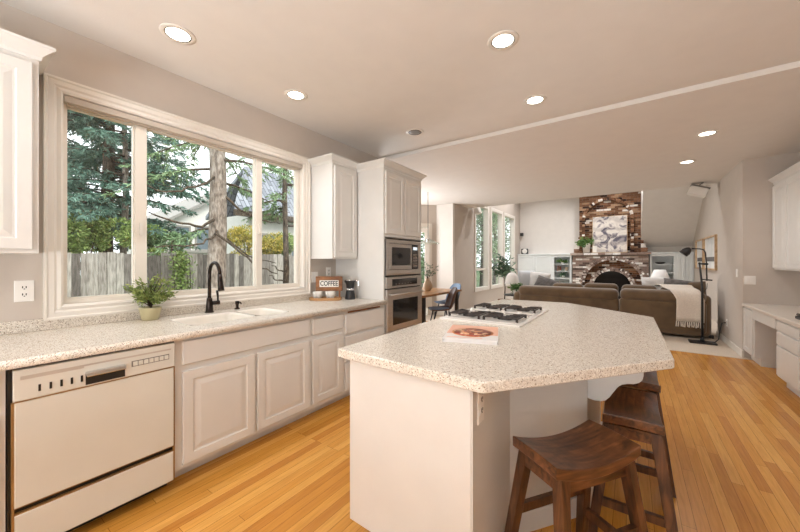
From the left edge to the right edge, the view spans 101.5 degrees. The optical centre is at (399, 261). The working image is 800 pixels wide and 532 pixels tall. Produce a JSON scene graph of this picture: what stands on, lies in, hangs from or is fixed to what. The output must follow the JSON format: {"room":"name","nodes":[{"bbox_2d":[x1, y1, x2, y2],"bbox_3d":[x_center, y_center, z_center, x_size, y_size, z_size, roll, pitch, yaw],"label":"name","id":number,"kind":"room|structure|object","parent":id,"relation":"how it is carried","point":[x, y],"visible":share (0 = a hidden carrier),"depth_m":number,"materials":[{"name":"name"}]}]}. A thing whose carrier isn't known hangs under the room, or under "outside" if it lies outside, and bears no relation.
{"room":"kitchen","nodes":[
{"label":"kitchen","id":0,"kind":"room"},
{"bbox_2d":[0,2,378,321],"bbox_3d":[-2.294,-0.070,1.919,0.160,2.790,6.700,0,0,35],"label":"wall","id":1,"kind":"structure","parent":0,"point":[77,58],"depth_m":2.28,"materials":[{"name":"paint"}]},
{"bbox_2d":[14,280,33,301],"bbox_3d":[-2.196,0.170,1.911,0.008,0.124,0.078,0,0,35],"label":"wall outlet","id":2,"kind":"object","parent":1,"relation":"attached to","point":[23,290],"visible":1,"depth_m":1.91,"materials":[{"name":"white plastic"}]},
{"bbox_2d":[0,28,55,253],"bbox_3d":[-2.253,-0.595,1.507,0.379,1.100,0.873,0,0,35],"label":"upper cabinet","id":3,"kind":"object","parent":1,"relation":"attached to","point":[22,59],"visible":1,"depth_m":1.68,"materials":[{"name":"paint"}]},
{"bbox_2d":[0,291,336,334],"bbox_3d":[-1.738,0.376,2.551,0.019,0.071,3.374,0,0,35],"label":"backsplash","id":4,"kind":"structure","parent":1,"relation":"attached to","point":[12,327],"depth_m":2.22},
{"bbox_2d":[43,72,310,320],"bbox_3d":[-1.631,-0.392,2.827,0.180,1.491,2.000,0,0,35],"label":"window","id":5,"kind":"structure","parent":1,"relation":"in","point":[56,303],"depth_m":2.38,"materials":[{"name":"paint"}]},
{"bbox_2d":[63,95,301,169],"bbox_3d":[-1.594,-1.022,2.801,0.041,0.053,1.820,0,0,35],"label":"roller blind","id":6,"kind":"object","parent":5,"relation":"attached to","point":[73,102],"visible":0.93,"depth_m":2.51,"materials":[{"name":"fabric"}]},
{"bbox_2d":[311,272,317,282],"bbox_3d":[-0.958,0.170,3.671,0.010,0.118,0.095,0,0,35],"label":"wall switch","id":7,"kind":"object","parent":1,"relation":"attached to","point":[313,274],"visible":0.78,"depth_m":3.66,"materials":[{"name":"plastic"}]},
{"bbox_2d":[307,153,358,258],"bbox_3d":[-0.736,-0.578,3.641,0.404,1.085,0.435,0,0,35],"label":"upper cabinet","id":8,"kind":"object","parent":1,"relation":"attached to","point":[333,176],"visible":1,"depth_m":3.53,"materials":[{"name":"paint"}]},
{"bbox_2d":[0,0,799,158],"bbox_3d":[-0.280,-1.515,0.515,5.150,0.100,6.720,0,0,35],"label":"ceiling","id":9,"kind":"structure","parent":0,"point":[370,72],"depth_m":2.27,"materials":[{"name":"paint"}]},
{"bbox_2d":[159,23,195,44],"bbox_3d":[-1.427,-1.461,2.101,0.200,0.006,0.200,0,0,35],"label":"recessed light","id":10,"kind":"object","parent":9,"relation":"in","point":[176,33],"visible":1,"depth_m":2.09,"materials":[{"name":"paint"}]},
{"bbox_2d":[284,89,307,100],"bbox_3d":[-0.913,-1.461,2.869,0.200,0.006,0.200,0,0,35],"label":"recessed light","id":11,"kind":"object","parent":9,"relation":"in","point":[293,94],"visible":1,"depth_m":2.87,"materials":[{"name":"paint"}]},
{"bbox_2d":[406,128,423,135],"bbox_3d":[0.169,-1.461,3.685,0.200,0.006,0.200,0,0,35],"label":"recessed light","id":12,"kind":"object","parent":9,"relation":"in","point":[413,132],"visible":1,"depth_m":3.69,"materials":[{"name":"paint"}]},
{"bbox_2d":[487,30,518,50],"bbox_3d":[0.681,-1.461,2.163,0.200,0.006,0.200,0,0,35],"label":"recessed light","id":13,"kind":"object","parent":9,"relation":"in","point":[505,39],"visible":1,"depth_m":2.16,"materials":[{"name":"paint"}]},
{"bbox_2d":[523,94,546,105],"bbox_3d":[1.220,-1.461,2.957,0.200,0.006,0.200,0,0,35],"label":"recessed light","id":14,"kind":"object","parent":9,"relation":"in","point":[532,100],"visible":1,"depth_m":2.95,"materials":[{"name":"paint"}]},
{"bbox_2d":[421,205,436,314],"bbox_3d":[0.262,-0.048,8.099,1.301,2.745,0.100,0,0,-10],"label":"wall","id":15,"kind":"structure","parent":0,"point":[428,212],"depth_m":8.15,"materials":[{"name":"paint"}]},
{"bbox_2d":[421,223,431,314],"bbox_3d":[0.262,0.225,8.043,1.080,2.360,0.170,0,0,-10],"label":"door","id":16,"kind":"structure","parent":15,"relation":"in","point":[426,228],"depth_m":8.09,"materials":[{"name":"paint"}]},
{"bbox_2d":[70,321,799,531],"bbox_3d":[-0.292,1.385,2.192,7.000,0.120,9.450,0,0,35],"label":"floor","id":17,"kind":"structure","parent":0,"point":[732,425],"depth_m":2.05,"materials":[{"name":"brown wood"}]},
{"bbox_2d":[0,371,4,531],"bbox_3d":[-2.166,0.888,1.292,0.730,0.874,0.722,0,0,35],"label":"base cabinet","id":18,"kind":"object","parent":17,"relation":"on","point":[2,373],"visible":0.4,"depth_m":1.38,"materials":[{"name":"paint"}]},
{"bbox_2d":[0,291,386,370],"bbox_3d":[-1.425,0.396,2.331,0.784,0.111,3.374,0,0,35],"label":"countertop","id":19,"kind":"structure","parent":18,"relation":"on","point":[23,343],"depth_m":1.99,"materials":[{"name":"beige stone"}]},
{"bbox_2d":[123,272,178,320],"bbox_3d":[-1.751,0.237,2.315,0.279,0.348,0.356,0,0,35],"label":"bonsai plant","id":20,"kind":"object","parent":19,"relation":"on","point":[147,313],"visible":1,"depth_m":2.29,"materials":[{"name":"green plant"}]},
{"bbox_2d":[205,261,224,312],"bbox_3d":[-1.465,0.202,2.628,0.248,0.418,0.112,0,0,35],"label":"kitchen faucet","id":21,"kind":"object","parent":19,"relation":"on","point":[209,303],"visible":1,"depth_m":2.64,"materials":[{"name":"brown metal"}]},
{"bbox_2d":[170,308,286,325],"bbox_3d":[-1.289,0.497,2.526,0.385,0.172,0.750,0,0,35],"label":"sink","id":22,"kind":"object","parent":19,"relation":"in","point":[203,319],"visible":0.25,"depth_m":2.60,"materials":[{"name":"ceramic"}]},
{"bbox_2d":[309,296,341,300],"bbox_3d":[-0.808,0.397,3.545,0.344,0.028,0.184,0,0,-3],"label":"wooden tray","id":23,"kind":"object","parent":19,"relation":"on","point":[323,298],"visible":0.94,"depth_m":3.46,"materials":[{"name":"brown wood"}]},
{"bbox_2d":[313,291,321,297],"bbox_3d":[-0.893,0.360,3.518,0.103,0.085,0.116,0,0,43],"label":"cup","id":24,"kind":"object","parent":23,"relation":"on","point":[316,294],"visible":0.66,"depth_m":3.48,"materials":[{"name":"ceramic"}]},
{"bbox_2d":[316,276,342,297],"bbox_3d":[-0.781,0.281,3.604,0.290,0.245,0.024,0,0,-3],"label":"coffee sign","id":25,"kind":"object","parent":23,"relation":"on","point":[323,283],"visible":0.98,"depth_m":3.60,"materials":[{"name":"brown wood"}]},
{"bbox_2d":[325,291,334,297],"bbox_3d":[-0.750,0.360,3.523,0.103,0.085,0.116,0,0,-18],"label":"cup","id":26,"kind":"object","parent":23,"relation":"on","point":[329,294],"visible":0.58,"depth_m":3.49,"materials":[{"name":"ceramic"}]},
{"bbox_2d":[344,278,358,299],"bbox_3d":[-0.539,0.292,3.628,0.151,0.237,0.114,0,0,-26],"label":"moka pot","id":27,"kind":"object","parent":19,"relation":"on","point":[350,294],"visible":1,"depth_m":3.58,"materials":[{"name":"black metal"}]},
{"bbox_2d":[5,341,174,531],"bbox_3d":[-1.730,0.889,1.811,0.687,0.872,0.621,0,0,35],"label":"dishwasher","id":28,"kind":"object","parent":17,"relation":"on","point":[87,438],"visible":1,"depth_m":1.57,"materials":[{"name":"white plastic"}]},
{"bbox_2d":[174,318,309,477],"bbox_3d":[-1.312,0.888,2.506,0.730,0.874,0.990,0,0,35],"label":"base cabinet","id":29,"kind":"object","parent":17,"relation":"on","point":[233,389],"visible":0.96,"depth_m":2.19,"materials":[{"name":"paint"}]},
{"bbox_2d":[301,312,342,417],"bbox_3d":[-0.919,0.888,3.064,0.730,0.874,0.375,0,0,35],"label":"base cabinet","id":30,"kind":"object","parent":17,"relation":"on","point":[326,331],"visible":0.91,"depth_m":2.83,"materials":[{"name":"paint"}]},
{"bbox_2d":[334,305,382,401],"bbox_3d":[-0.636,0.888,3.467,0.730,0.874,0.610,0,0,35],"label":"base cabinet","id":31,"kind":"object","parent":17,"relation":"on","point":[363,324],"visible":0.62,"depth_m":3.17,"materials":[{"name":"paint"}]},
{"bbox_2d":[336,158,426,334],"bbox_3d":[-0.231,0.113,4.029,0.784,2.425,0.881,0,0,35],"label":"tall cabinet","id":32,"kind":"object","parent":17,"relation":"on","point":[388,191],"visible":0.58,"depth_m":3.66,"materials":[{"name":"paint"}]},
{"bbox_2d":[385,237,420,276],"bbox_3d":[-0.122,-0.054,3.956,0.448,0.428,0.713,0,0,35],"label":"microwave","id":33,"kind":"object","parent":32,"relation":"in","point":[402,256],"visible":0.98,"depth_m":3.79,"materials":[{"name":"silver plastic"}]},
{"bbox_2d":[385,275,422,332],"bbox_3d":[-0.159,0.469,3.979,0.661,0.603,0.722,0,0,35],"label":"wall oven","id":34,"kind":"object","parent":32,"relation":"in","point":[403,294],"visible":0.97,"depth_m":3.76,"materials":[{"name":"silver metal"}]},
{"bbox_2d":[422,287,461,322],"bbox_3d":[0.434,0.948,6.449,0.990,0.755,1.550,0,0,35],"label":"dining table","id":35,"kind":"object","parent":17,"relation":"on","point":[434,291],"visible":0.38,"depth_m":6.11,"materials":[{"name":"brown wood"}]},
{"bbox_2d":[422,260,437,290],"bbox_3d":[0.573,0.263,6.438,0.333,0.614,0.328,0,0,35],"label":"vase","id":36,"kind":"object","parent":35,"relation":"on","point":[427,285],"visible":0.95,"depth_m":6.36,"materials":[{"name":"ceramic"}]},
{"bbox_2d":[428,287,456,320],"bbox_3d":[0.790,0.897,6.026,0.516,0.861,0.467,0,0,-3],"label":"dining chair","id":37,"kind":"object","parent":17,"relation":"on","point":[450,300],"visible":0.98,"depth_m":6.01,"materials":[{"name":"brown leather"}]},
{"bbox_2d":[434,283,460,317],"bbox_3d":[1.041,0.897,7.010,0.516,0.861,0.467,0,0,-25],"label":"dining chair","id":38,"kind":"object","parent":17,"relation":"on","point":[457,285],"visible":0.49,"depth_m":7.06,"materials":[{"name":"black metal"}]},
{"bbox_2d":[350,360,643,531],"bbox_3d":[0.903,0.888,2.205,1.170,0.874,2.395,0,0,35],"label":"kitchen island","id":39,"kind":"object","parent":17,"relation":"on","point":[421,460],"visible":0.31,"depth_m":1.41,"materials":[{"name":"paint"}]},
{"bbox_2d":[477,392,483,424],"bbox_3d":[0.314,0.550,1.265,0.008,0.140,0.060,0,0,35],"label":"wall outlet","id":40,"kind":"object","parent":39,"relation":"attached to","point":[480,396],"visible":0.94,"depth_m":1.25,"materials":[{"name":"white plastic"}]},
{"bbox_2d":[338,299,673,392],"bbox_3d":[0.952,0.431,2.236,1.325,0.040,2.603,0,0,35],"label":"island countertop","id":41,"kind":"structure","parent":39,"relation":"on","point":[570,342],"depth_m":1.52,"materials":[{"name":"beige stone"}]},
{"bbox_2d":[442,325,497,345],"bbox_3d":[0.404,0.400,1.824,0.276,0.022,0.368,0,0,17],"label":"cookbook","id":42,"kind":"object","parent":41,"relation":"on","point":[484,335],"visible":1,"depth_m":1.74,"materials":[{"name":"paper"}]},
{"bbox_2d":[439,303,548,327],"bbox_3d":[0.763,0.391,2.550,0.565,0.041,0.880,0,0,35],"label":"gas cooktop","id":43,"kind":"object","parent":41,"relation":"in","point":[506,315],"visible":1,"depth_m":2.38,"materials":[{"name":"metal"}]},
{"bbox_2d":[504,419,647,531],"bbox_3d":[0.701,1.020,1.310,0.473,0.617,0.365,0,0,-20],"label":"counter stool","id":44,"kind":"object","parent":17,"relation":"on","point":[580,458],"visible":1,"depth_m":1.27,"materials":[{"name":"brown wood"}]},
{"bbox_2d":[588,387,677,531],"bbox_3d":[1.172,1.020,1.658,0.365,0.617,0.473,0,0,34],"label":"counter stool","id":45,"kind":"object","parent":17,"relation":"on","point":[633,414],"visible":0.88,"depth_m":1.52,"materials":[{"name":"brown wood"}]},
{"bbox_2d":[619,371,675,497],"bbox_3d":[1.532,1.020,2.126,0.365,0.617,0.473,0,0,35],"label":"counter stool","id":46,"kind":"object","parent":17,"relation":"on","point":[650,384],"visible":0.36,"depth_m":1.92,"materials":[{"name":"brown wood"}]},
{"bbox_2d":[743,307,799,396],"bbox_3d":[4.190,0.968,3.195,0.618,0.715,2.848,0,0,35],"label":"base cabinet","id":47,"kind":"object","parent":17,"relation":"on","point":[771,342],"visible":0.98,"depth_m":3.69,"materials":[{"name":"paint"}]},
{"bbox_2d":[742,303,799,327],"bbox_3d":[4.181,0.590,3.190,0.629,0.040,2.869,0,0,35],"label":"countertop","id":48,"kind":"structure","parent":47,"relation":"on","point":[784,313],"depth_m":3.80,"materials":[{"name":"stone"}]},
{"bbox_2d":[437,203,454,311],"bbox_3d":[1.104,-0.048,8.088,0.500,2.745,0.100,0,0,35],"label":"pier","id":49,"kind":"object","parent":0,"point":[445,212],"visible":0.57,"depth_m":8.02,"materials":[{"name":"paint"}]},
{"bbox_2d":[455,203,519,308],"bbox_3d":[3.001,-0.975,10.482,0.150,4.600,6.000,0,0,35],"label":"wall","id":50,"kind":"structure","parent":0,"point":[464,217],"depth_m":8.77,"materials":[{"name":"paint"}]},
{"bbox_2d":[436,296,512,315],"bbox_3d":[2.679,1.273,10.271,0.465,0.096,5.515,0,0,35],"label":"baseboard","id":51,"kind":"structure","parent":50,"relation":"attached to","point":[510,297],"depth_m":8.13,"materials":[{"name":"paint"}]},
{"bbox_2d":[474,206,488,291],"bbox_3d":[2.330,-0.430,9.462,0.125,2.510,1.110,0,0,35],"label":"window","id":52,"kind":"structure","parent":50,"relation":"in","point":[486,209],"depth_m":9.81,"materials":[{"name":"paint"}]},
{"bbox_2d":[490,207,502,288],"bbox_3d":[3.075,-0.430,10.521,0.125,2.510,1.158,0,0,35],"label":"window","id":53,"kind":"structure","parent":50,"relation":"in","point":[496,211],"depth_m":10.66,"materials":[{"name":"paint"}]},
{"bbox_2d":[504,212,514,285],"bbox_3d":[3.842,-0.430,11.611,0.125,2.510,1.285,0,0,35],"label":"window","id":54,"kind":"structure","parent":50,"relation":"in","point":[506,215],"depth_m":12.04,"materials":[{"name":"paint"}]},
{"bbox_2d":[426,298,752,359],"bbox_3d":[4.425,1.383,8.899,7.000,0.124,6.950,0,0,35],"label":"floor","id":55,"kind":"structure","parent":0,"point":[675,342],"depth_m":5.17,"materials":[{"name":"carpet"}]},
{"bbox_2d":[491,253,515,299],"bbox_3d":[2.710,0.540,8.617,0.698,1.562,0.733,0,0,35],"label":"tree","id":56,"kind":"object","parent":55,"relation":"on","point":[506,269],"visible":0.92,"depth_m":8.56,"materials":[{"name":"green plant"}]},
{"bbox_2d":[504,293,513,299],"bbox_3d":[2.746,1.048,7.849,0.480,0.546,0.480,0,0,35],"label":"side table","id":57,"kind":"object","parent":55,"relation":"on","point":[506,294],"visible":0.2,"depth_m":7.80,"materials":[{"name":"black metal"}]},
{"bbox_2d":[505,273,518,283],"bbox_3d":[2.741,0.520,7.999,0.340,0.510,0.340,0,0,35],"label":"glass lamp","id":58,"kind":"object","parent":57,"relation":"on","point":[512,278],"visible":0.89,"depth_m":7.88,"materials":[{"name":"white"}]},
{"bbox_2d":[507,283,522,292],"bbox_3d":[2.744,0.626,7.741,0.386,0.310,0.386,0,0,-22],"label":"pot plant","id":59,"kind":"object","parent":57,"relation":"on","point":[515,287],"visible":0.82,"depth_m":7.68,"materials":[{"name":"green plant"}]},
{"bbox_2d":[517,253,572,282],"bbox_3d":[5.312,0.512,12.028,1.830,1.625,0.408,0,0,35],"label":"tall cabinet","id":60,"kind":"object","parent":55,"relation":"on","point":[544,263],"visible":0.45,"depth_m":11.87,"materials":[{"name":"paint"}]},
{"bbox_2d":[570,191,650,299],"bbox_3d":[6.787,-0.950,10.649,2.350,4.550,0.950,0,0,35],"label":"brick fireplace","id":61,"kind":"object","parent":55,"relation":"on","point":[628,267],"visible":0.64,"depth_m":10.70,"materials":[{"name":"brown brick"}]},
{"bbox_2d":[574,236,593,252],"bbox_3d":[6.264,-0.595,10.995,0.677,0.560,0.673,0,0,35],"label":"mantel plant","id":62,"kind":"object","parent":61,"relation":"on","point":[585,244],"visible":0.98,"depth_m":10.94,"materials":[{"name":"green plant"}]},
{"bbox_2d":[592,215,626,252],"bbox_3d":[6.828,-0.908,10.664,0.964,1.202,0.139,0,0,35],"label":"abstract painting","id":63,"kind":"object","parent":61,"relation":"on","point":[609,233],"visible":1,"depth_m":10.64,"materials":[{"name":"white fabric"}]},
{"bbox_2d":[514,283,713,338],"bbox_3d":[4.165,0.878,6.808,3.380,0.886,1.070,0,0,35],"label":"sectional sofa","id":64,"kind":"object","parent":55,"relation":"on","point":[645,300],"visible":0.61,"depth_m":6.17,"materials":[{"name":"fabric"}]},
{"bbox_2d":[518,271,534,285],"bbox_3d":[3.149,0.465,8.128,0.403,0.495,0.190,0,0,7],"label":"throw pillow","id":65,"kind":"object","parent":64,"relation":"on","point":[524,276],"visible":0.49,"depth_m":8.08,"materials":[{"name":"fabric"}]},
{"bbox_2d":[529,271,550,284],"bbox_3d":[3.353,0.485,7.862,0.498,0.510,0.196,0,0,27],"label":"throw pillow","id":66,"kind":"object","parent":64,"relation":"on","point":[533,275],"visible":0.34,"depth_m":7.86,"materials":[{"name":"fabric"}]},
{"bbox_2d":[534,275,561,285],"bbox_3d":[3.372,0.535,7.506,0.230,0.460,0.622,0,0,-39],"label":"throw pillow","id":67,"kind":"object","parent":64,"relation":"on","point":[541,281],"visible":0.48,"depth_m":7.50,"materials":[{"name":"fabric"}]},
{"bbox_2d":[553,283,583,286],"bbox_3d":[3.628,0.640,7.070,0.600,0.370,0.260,0,0,35],"label":"cushion","id":68,"kind":"object","parent":64,"relation":"on","point":[555,284],"depth_m":6.97,"materials":[{"name":"fabric"}]},
{"bbox_2d":[584,283,617,290],"bbox_3d":[4.127,0.630,6.719,0.600,0.390,0.260,0,0,35],"label":"cushion","id":69,"kind":"object","parent":64,"relation":"on","point":[588,285],"depth_m":6.62,"materials":[{"name":"fabric"}]},
{"bbox_2d":[621,284,656,289],"bbox_3d":[4.642,0.635,6.357,0.560,0.380,0.260,0,0,35],"label":"cushion","id":70,"kind":"object","parent":64,"relation":"on","point":[627,285],"depth_m":6.27,"materials":[{"name":"fabric"}]},
{"bbox_2d":[641,277,663,288],"bbox_3d":[5.072,0.535,6.482,0.460,0.453,0.201,0,0,27],"label":"throw pillow","id":71,"kind":"object","parent":64,"relation":"on","point":[645,280],"visible":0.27,"depth_m":6.48,"materials":[{"name":"fabric"}]},
{"bbox_2d":[664,278,692,284],"bbox_3d":[5.272,0.555,6.244,0.495,0.490,0.232,0,0,43],"label":"throw pillow","id":72,"kind":"object","parent":64,"relation":"on","point":[666,280],"visible":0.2,"depth_m":6.25,"materials":[{"name":"fabric"}]},
{"bbox_2d":[653,284,704,327],"bbox_3d":[5.002,0.768,5.902,0.478,0.710,0.787,0,0,19],"label":"throw blanket","id":73,"kind":"object","parent":64,"relation":"on","point":[688,298],"visible":0.92,"depth_m":5.61,"materials":[{"name":"fabric"}]},
{"bbox_2d":[687,281,706,294],"bbox_3d":[5.448,0.565,6.095,0.202,0.430,0.445,0,0,-37],"label":"throw pillow","id":74,"kind":"object","parent":64,"relation":"on","point":[697,284],"visible":0.2,"depth_m":6.01,"materials":[{"name":"fabric"}]},
{"bbox_2d":[649,252,693,281],"bbox_3d":[8.246,0.512,9.964,1.025,1.625,0.408,0,0,35],"label":"tall cabinet","id":75,"kind":"object","parent":55,"relation":"on","point":[679,266],"visible":0.51,"depth_m":9.78,"materials":[{"name":"paint"}]},
{"bbox_2d":[679,247,725,345],"bbox_3d":[4.948,0.538,5.345,0.587,1.565,0.257,0,0,35],"label":"floor lamp","id":76,"kind":"object","parent":55,"relation":"on","point":[686,251],"visible":1,"depth_m":5.32,"materials":[{"name":"black metal"}]},
{"bbox_3d":[6.605,1.033,8.314,0.560,0.576,0.500,0,0,35],"label":"end table","id":77,"kind":"object","parent":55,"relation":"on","visible":0},
{"bbox_2d":[651,270,668,277],"bbox_3d":[6.605,0.470,8.314,0.420,0.550,0.420,0,0,35],"label":"table lamp","id":78,"kind":"object","parent":77,"relation":"on","point":[656,273],"visible":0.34,"depth_m":8.19,"materials":[{"name":"fabric"}]},
{"bbox_2d":[384,61,799,207],"bbox_3d":[2.186,-1.490,5.645,7.020,0.140,4.510,0,0,35],"label":"ceiling","id":79,"kind":"structure","parent":0,"point":[639,144],"depth_m":4.09,"materials":[{"name":"paint"}]},
{"bbox_2d":[686,182,710,197],"bbox_3d":[5.366,-1.289,5.884,0.306,0.276,0.188,0,0,35],"label":"ceiling speaker","id":80,"kind":"object","parent":79,"relation":"hanging from","point":[695,190],"visible":1,"depth_m":5.82,"materials":[{"name":"grey plastic"}]},
{"bbox_2d":[690,184,710,188],"bbox_3d":[5.385,-1.342,5.871,0.260,0.124,0.188,0,0,35],"label":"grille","id":81,"kind":"object","parent":80,"relation":"attached to","point":[693,186],"depth_m":5.82,"materials":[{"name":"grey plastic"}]},
{"bbox_2d":[695,130,718,136],"bbox_3d":[3.387,-1.416,3.608,0.200,0.006,0.200,0,0,35],"label":"recessed light","id":82,"kind":"object","parent":79,"relation":"in","point":[709,132],"visible":1,"depth_m":3.60,"materials":[{"name":"paint"}]},
{"bbox_2d":[520,197,691,274],"bbox_3d":[6.802,-0.975,11.323,5.400,4.600,0.150,0,0,35],"label":"wall","id":83,"kind":"structure","parent":0,"point":[549,226],"depth_m":12.08,"materials":[{"name":"paint"}]},
{"bbox_2d":[641,185,705,246],"bbox_3d":[7.059,-1.875,8.441,1.265,2.800,4.270,0,0,35],"label":"wall","id":84,"kind":"structure","parent":0,"point":[669,216],"depth_m":9.21,"materials":[{"name":"paint"}]},
{"bbox_2d":[692,183,716,322],"bbox_3d":[7.388,-0.975,7.732,0.130,4.600,5.050,0,0,35],"label":"wall","id":85,"kind":"structure","parent":0,"point":[707,220],"depth_m":7.69,"materials":[{"name":"paint"}]},
{"bbox_2d":[695,238,702,268],"bbox_3d":[7.899,-0.205,8.614,0.050,0.770,1.090,0,0,35],"label":"framed print","id":86,"kind":"object","parent":85,"relation":"attached to","point":[698,243],"visible":0.7,"depth_m":8.76,"materials":[{"name":"paper"}]},
{"bbox_2d":[703,234,716,269],"bbox_3d":[7.139,-0.205,7.535,0.050,0.770,1.370,0,0,35],"label":"framed print","id":87,"kind":"object","parent":85,"relation":"attached to","point":[710,242],"visible":0.75,"depth_m":7.44,"materials":[{"name":"paper"}]},
{"bbox_2d":[717,155,783,357],"bbox_3d":[5.373,-0.048,5.085,0.380,2.745,1.600,0,0,35],"label":"wall pier","id":88,"kind":"object","parent":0,"point":[744,194],"visible":0.71,"depth_m":4.52,"materials":[{"name":"paint"}]},
{"bbox_2d":[716,330,743,356],"bbox_3d":[5.214,1.273,5.191,0.027,0.096,1.630,0,0,35],"label":"baseboard","id":89,"kind":"structure","parent":88,"relation":"attached to","point":[723,338],"depth_m":4.98,"materials":[{"name":"paint"}]},
{"bbox_2d":[744,276,755,284],"bbox_3d":[4.812,0.250,4.495,0.110,0.118,0.010,0,0,35],"label":"wall switch","id":90,"kind":"object","parent":88,"relation":"attached to","point":[751,280],"visible":1,"depth_m":4.49,"materials":[{"name":"plastic"}]},
{"bbox_2d":[784,153,799,305],"bbox_3d":[5.251,-0.048,4.284,0.340,2.745,0.150,0,0,35],"label":"wall","id":91,"kind":"structure","parent":0,"point":[791,278],"depth_m":4.28,"materials":[{"name":"paint"}]},
{"bbox_3d":[2.567,-0.070,0.242,0.120,2.790,9.550,0,0,35],"label":"wall","id":92,"kind":"structure","parent":0,"visible":0},
{"bbox_2d":[768,161,799,270],"bbox_3d":[4.404,-0.500,3.289,0.379,1.210,2.448,0,0,35],"label":"upper cabinet","id":93,"kind":"object","parent":92,"relation":"attached to","point":[786,188],"visible":1,"depth_m":3.97,"materials":[{"name":"paint"}]},
{"label":"outside","id":94,"kind":"structure","parent":0,"visible":0},
{"bbox_2d":[476,270,505,286],"bbox_3d":[-5.248,1.825,34.256,72.000,0.100,90.000,0,0,35],"label":"ground","id":95,"kind":"structure","parent":94,"point":[477,273],"depth_m":34.18,"materials":[{"name":"plant"}]},
{"bbox_2d":[67,211,113,256],"bbox_3d":[-7.421,0.281,7.263,1.095,3.000,1.740,0,0,35],"label":"shrub","id":96,"kind":"object","parent":95,"relation":"on","point":[74,243],"visible":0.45,"depth_m":7.44,"materials":[{"name":"green plant"}]},
{"bbox_2d":[67,114,148,251],"bbox_3d":[-10.454,-4.252,9.657,5.351,12.072,5.336,0,0,-29],"label":"spruce tree","id":97,"kind":"object","parent":95,"relation":"on","point":[69,145],"visible":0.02,"depth_m":10.68,"materials":[{"name":"green plant"}]},
{"bbox_2d":[82,217,167,262],"bbox_3d":[-6.831,0.320,8.132,1.780,2.925,1.021,0,0,-43],"label":"shrub","id":98,"kind":"object","parent":95,"relation":"on","point":[101,244],"visible":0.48,"depth_m":7.95,"materials":[{"name":"green plant"}]},
{"bbox_2d":[67,116,200,253],"bbox_3d":[-7.561,-4.224,8.732,2.714,12.005,3.232,0,0,27],"label":"spruce tree","id":99,"kind":"object","parent":95,"relation":"on","point":[114,186],"visible":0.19,"depth_m":8.51,"materials":[{"name":"green plant"}]},
{"bbox_2d":[67,110,227,252],"bbox_3d":[-8.032,-4.736,8.793,4.815,13.042,5.680,0,0,11],"label":"spruce tree","id":100,"kind":"object","parent":95,"relation":"on","point":[77,198],"visible":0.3,"depth_m":8.77,"materials":[{"name":"green plant"}]},
{"bbox_2d":[147,231,185,267],"bbox_3d":[-6.299,0.414,8.790,1.063,2.731,0.822,0,0,-39],"label":"shrub","id":101,"kind":"object","parent":95,"relation":"on","point":[159,239],"visible":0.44,"depth_m":8.63,"materials":[{"name":"green plant"}]},
{"bbox_2d":[127,194,208,261],"bbox_3d":[-15.556,-1.875,26.467,8.900,7.300,9.600,0,0,35],"label":"house","id":102,"kind":"structure","parent":95,"relation":"on","point":[202,210],"depth_m":22.21,"materials":[{"name":"white"}]},
{"bbox_2d":[101,135,293,287],"bbox_3d":[-3.391,-3.720,6.335,3.488,11.012,3.408,0,0,44],"label":"fir tree","id":103,"kind":"object","parent":95,"relation":"on","point":[217,238],"visible":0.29,"depth_m":6.23,"materials":[{"name":"green plant"}]},
{"bbox_2d":[67,252,424,296],"bbox_3d":[-3.364,0.741,10.966,0.120,2.069,18.068,0,0,35],"label":"fence","id":104,"kind":"object","parent":95,"relation":"on","point":[100,273],"visible":0.06,"depth_m":7.49,"materials":[{"name":"wood"}]},
{"bbox_2d":[164,250,200,289],"bbox_3d":[-5.261,0.741,7.946,0.309,2.069,0.873,0,0,35],"label":"vine","id":105,"kind":"object","parent":104,"relation":"attached to","point":[183,263],"visible":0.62,"depth_m":7.88,"materials":[{"name":"green plant"}]},
{"bbox_2d":[205,166,293,255],"bbox_3d":[-6.858,-1.700,19.800,4.400,6.950,8.700,0,0,35],"label":"house","id":106,"kind":"structure","parent":95,"relation":"on","point":[235,217],"depth_m":17.33,"materials":[{"name":"white"}]},
{"bbox_2d":[227,224,282,255],"bbox_3d":[-4.687,0.265,10.684,1.087,3.035,2.102,0,0,35],"label":"shrub","id":107,"kind":"object","parent":95,"relation":"on","point":[268,244],"visible":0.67,"depth_m":10.47,"materials":[{"name":"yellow plant"}]},
{"bbox_2d":[241,165,293,283],"bbox_3d":[-2.498,-2.232,7.499,1.868,8.027,1.923,0,0,35],"label":"fir tree","id":108,"kind":"object","parent":95,"relation":"on","point":[284,212],"visible":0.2,"depth_m":7.26,"materials":[{"name":"green plant"}]},
{"bbox_2d":[268,231,293,255],"bbox_3d":[-4.055,0.293,12.033,1.210,2.975,1.743,0,0,35],"label":"shrub","id":109,"kind":"object","parent":95,"relation":"on","point":[291,237],"visible":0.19,"depth_m":11.74,"materials":[{"name":"green plant"}]},
{"bbox_2d":[421,233,424,283],"bbox_3d":[0.303,-1.079,12.608,4.039,5.720,4.370,0,0,-15],"label":"tree","id":110,"kind":"object","parent":95,"relation":"on","point":[422,241],"visible":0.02,"depth_m":12.21,"materials":[{"name":"green plant"}]},
{"bbox_2d":[421,209,494,275],"bbox_3d":[2.920,-1.331,16.930,4.351,6.224,3.776,0,0,9],"label":"tree","id":111,"kind":"object","parent":95,"relation":"on","point":[479,215],"visible":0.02,"depth_m":16.63,"materials":[{"name":"green plant"}]},
{"bbox_2d":[476,210,509,286],"bbox_3d":[4.586,-1.401,18.119,4.436,6.364,4.475,0,0,43],"label":"tree","id":112,"kind":"object","parent":95,"relation":"on","point":[495,218],"visible":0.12,"depth_m":18.17,"materials":[{"name":"green plant"}]},
{"bbox_2d":[476,212,509,284],"bbox_3d":[6.371,-1.762,22.332,4.189,7.083,4.939,0,0,-12],"label":"tree","id":113,"kind":"object","parent":95,"relation":"on","point":[508,220],"visible":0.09,"depth_m":22.16,"materials":[{"name":"green plant"}]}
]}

